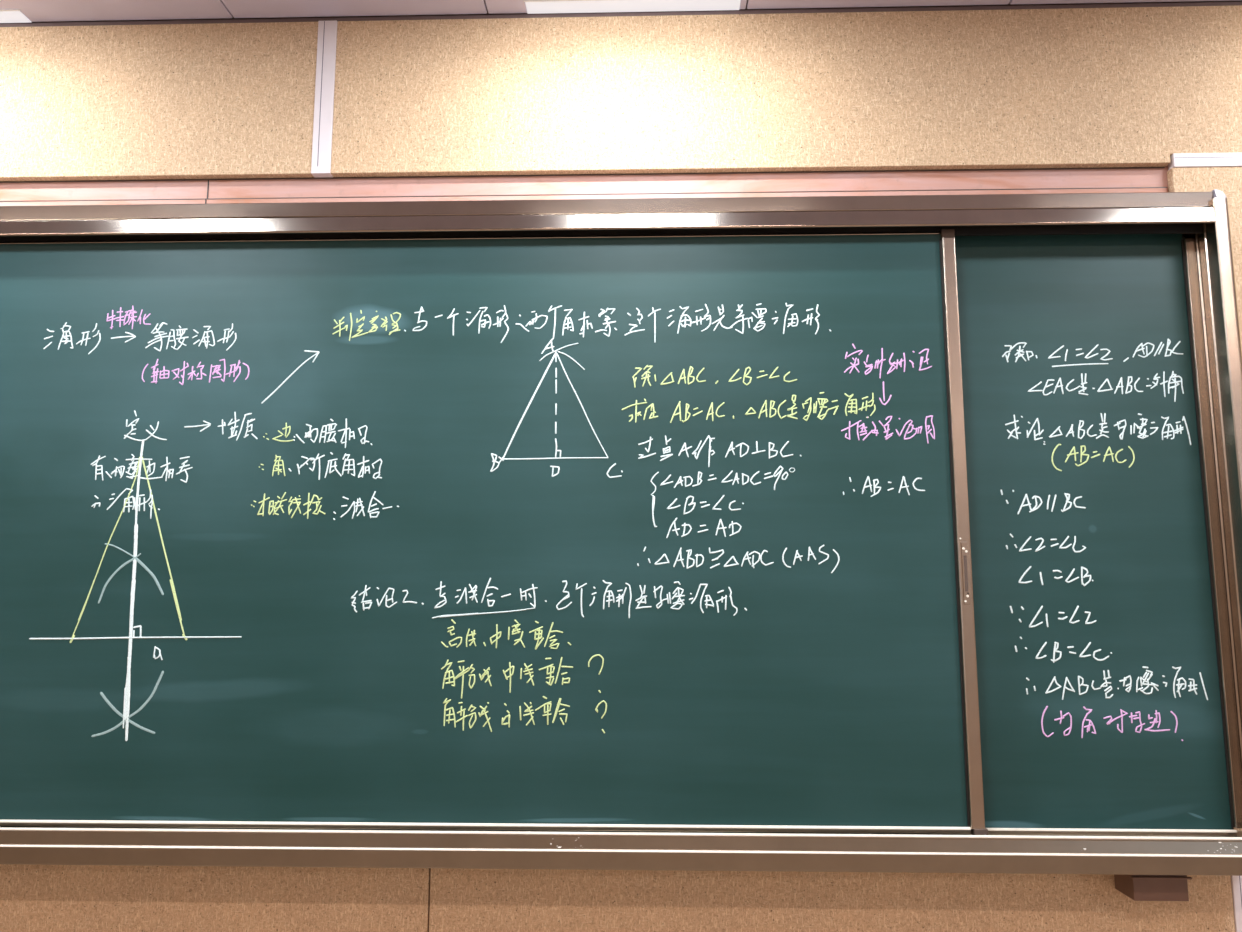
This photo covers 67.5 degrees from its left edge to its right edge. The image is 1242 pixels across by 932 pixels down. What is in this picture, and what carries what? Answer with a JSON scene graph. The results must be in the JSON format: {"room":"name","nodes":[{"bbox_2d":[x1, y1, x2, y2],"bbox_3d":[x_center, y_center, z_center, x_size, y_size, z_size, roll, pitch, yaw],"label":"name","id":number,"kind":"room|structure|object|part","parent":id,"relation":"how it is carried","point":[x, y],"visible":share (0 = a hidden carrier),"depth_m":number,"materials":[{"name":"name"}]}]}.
{"room":"classroom","nodes":[
{"label":"classroom","id":0,"kind":"room"},
{"bbox_2d":[0,5,1241,931],"bbox_3d":[-0.340,0.370,2.029,7.600,2.826,0.200,0,-8,2],"label":"wall","id":1,"kind":"structure","parent":0,"point":[1069,100],"depth_m":2.07,"materials":[{"name":"brown wood"}]},
{"bbox_3d":[-1.790,-0.832,2.149,2.196,0.368,0.022,0,-8,2],"label":"wall panel","id":2,"kind":"part","parent":1,"relation":"part of","materials":[{"name":"brown wood"}]},
{"bbox_3d":[-1.637,1.019,1.887,2.504,1.300,0.022,0,-8,2],"label":"wall panel","id":3,"kind":"part","parent":1,"relation":"part of","materials":[{"name":"brown wood"}]},
{"bbox_2d":[311,20,336,177],"bbox_3d":[-0.671,-0.835,2.115,0.043,0.370,0.025,0,-8,2],"label":"trim","id":4,"kind":"structure","parent":1,"relation":"attached to","point":[327,30],"depth_m":2.10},
{"bbox_2d":[0,189,1241,875],"bbox_3d":[-0.812,0.108,1.896,4.072,1.318,0.123,0,-8,2],"label":"frame","id":5,"kind":"object","parent":1,"relation":"attached to","point":[1201,216],"visible":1,"depth_m":1.83,"materials":[{"name":"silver metal"}]},
{"bbox_2d":[0,826,41,826],"bbox_3d":[-1.974,0.115,1.952,1.660,1.216,0.019,0,-8,2],"label":"chalkboard","id":6,"kind":"object","parent":5,"relation":"on","point":[0,826],"visible":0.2,"depth_m":1.84,"materials":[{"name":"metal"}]},
{"bbox_2d":[0,229,987,834],"bbox_3d":[-0.372,0.109,1.865,2.121,1.191,0.031,0,-8,2],"label":"chalkboard","id":7,"kind":"object","parent":5,"relation":"on","point":[670,532],"visible":1,"depth_m":1.86,"materials":[{"name":"green metal"}]},
{"bbox_3d":[0.670,0.208,1.809,0.012,0.121,0.002,0,-8,2],"label":"latch plate","id":8,"kind":"part","parent":7,"relation":"part of","materials":[{"name":"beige metal"}]},
{"bbox_3d":[-0.813,-0.507,1.984,4.024,0.069,0.118,0,-8,2],"label":"rail","id":9,"kind":"part","parent":5,"relation":"part of","materials":[{"name":"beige metal"}]},
{"bbox_3d":[-0.804,0.730,1.810,4.043,0.064,0.122,0,-8,2],"label":"rail","id":10,"kind":"part","parent":5,"relation":"part of","materials":[{"name":"metal"}]},
{"bbox_3d":[1.207,0.079,1.841,0.031,1.231,0.120,0,-8,2],"label":"rail","id":11,"kind":"part","parent":5,"relation":"part of","materials":[{"name":"beige metal"}]},
{"bbox_2d":[0,2,1241,26],"bbox_3d":[-0.342,-1.024,2.133,7.600,0.009,0.020,0,-8,2],"label":"trim","id":12,"kind":"structure","parent":1,"relation":"attached to","point":[1193,3],"depth_m":2.11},
{"bbox_3d":[1.403,-0.843,2.056,4.108,0.368,0.022,0,-8,2],"label":"wall panel","id":13,"kind":"part","parent":1,"relation":"part of","materials":[{"name":"brown wood"}]},
{"bbox_3d":[0.407,1.012,1.828,1.579,1.300,0.022,0,-8,2],"label":"wall panel","id":14,"kind":"part","parent":1,"relation":"part of","materials":[{"name":"brown wood"}]},
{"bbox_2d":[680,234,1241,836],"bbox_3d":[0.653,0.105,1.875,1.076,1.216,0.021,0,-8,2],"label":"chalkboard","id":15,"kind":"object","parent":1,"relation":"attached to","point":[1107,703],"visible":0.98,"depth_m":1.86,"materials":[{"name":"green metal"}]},
{"bbox_2d":[1114,874,1191,900],"bbox_3d":[1.020,0.793,1.789,0.112,0.063,0.080,0,-8,2],"label":"support bracket","id":16,"kind":"object","parent":1,"relation":"attached to","point":[1136,887],"visible":0.63,"depth_m":1.75,"materials":[{"name":"brown paint"}]},
{"bbox_3d":[2.328,0.042,1.906,2.257,1.404,0.022,0,-8,2],"label":"wall panel","id":17,"kind":"part","parent":1,"relation":"part of","materials":[{"name":"brown wood"}]},
{"bbox_2d":[1168,153,1241,170],"bbox_3d":[2.330,-0.668,2.003,2.254,0.031,0.025,0,-8,2],"label":"trim","id":18,"kind":"structure","parent":1,"relation":"attached to","point":[1177,160],"depth_m":2.02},
{"bbox_2d":[1231,876,1241,931],"bbox_3d":[1.219,1.198,1.776,0.046,0.918,0.025,0,-8,2],"label":"trim","id":19,"kind":"structure","parent":1,"relation":"attached to","point":[1236,881],"depth_m":1.81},
{"bbox_2d":[0,0,1241,23],"bbox_3d":[-0.405,-1.571,-1.335,8.215,0.120,7.399,0,-8,2],"label":"ceiling","id":20,"kind":"structure","parent":0,"point":[36,11],"depth_m":2.09,"materials":[{"name":"white"}]},
{"bbox_2d":[0,9,31,22],"bbox_3d":[-1.603,-1.028,2.133,0.486,0.002,0.047,0,-8,2],"label":"recessed light","id":21,"kind":"object","parent":20,"relation":"in","point":[10,15],"visible":1,"depth_m":2.13,"materials":[{"name":"grey plastic"}]},
{"bbox_3d":[-1.192,-1.074,1.851,0.584,0.013,0.597,0,-8,2],"label":"panel","id":22,"kind":"part","parent":20,"relation":"part of","materials":[{"name":"white"}]},
{"bbox_3d":[-0.606,-1.076,1.834,0.584,0.013,0.597,0,-8,2],"label":"panel","id":23,"kind":"part","parent":20,"relation":"part of","materials":[{"name":"white"}]},
{"bbox_3d":[-0.019,-1.079,1.817,0.584,0.013,0.597,0,-8,2],"label":"panel","id":24,"kind":"part","parent":20,"relation":"part of","materials":[{"name":"white"}]},
{"bbox_2d":[524,0,740,13],"bbox_3d":[0.027,-1.033,2.086,0.486,0.002,0.047,0,-8,2],"label":"recessed light","id":25,"kind":"object","parent":20,"relation":"in","point":[532,6],"visible":1,"depth_m":2.09,"materials":[{"name":"grey plastic"}]},
{"bbox_3d":[0.568,-1.081,1.800,0.584,0.013,0.597,0,-8,2],"label":"panel","id":26,"kind":"part","parent":20,"relation":"part of","materials":[{"name":"white"}]},
{"bbox_3d":[1.155,-1.083,1.783,0.584,0.013,0.597,0,-8,2],"label":"panel","id":27,"kind":"part","parent":20,"relation":"part of","materials":[{"name":"white"}]}
]}

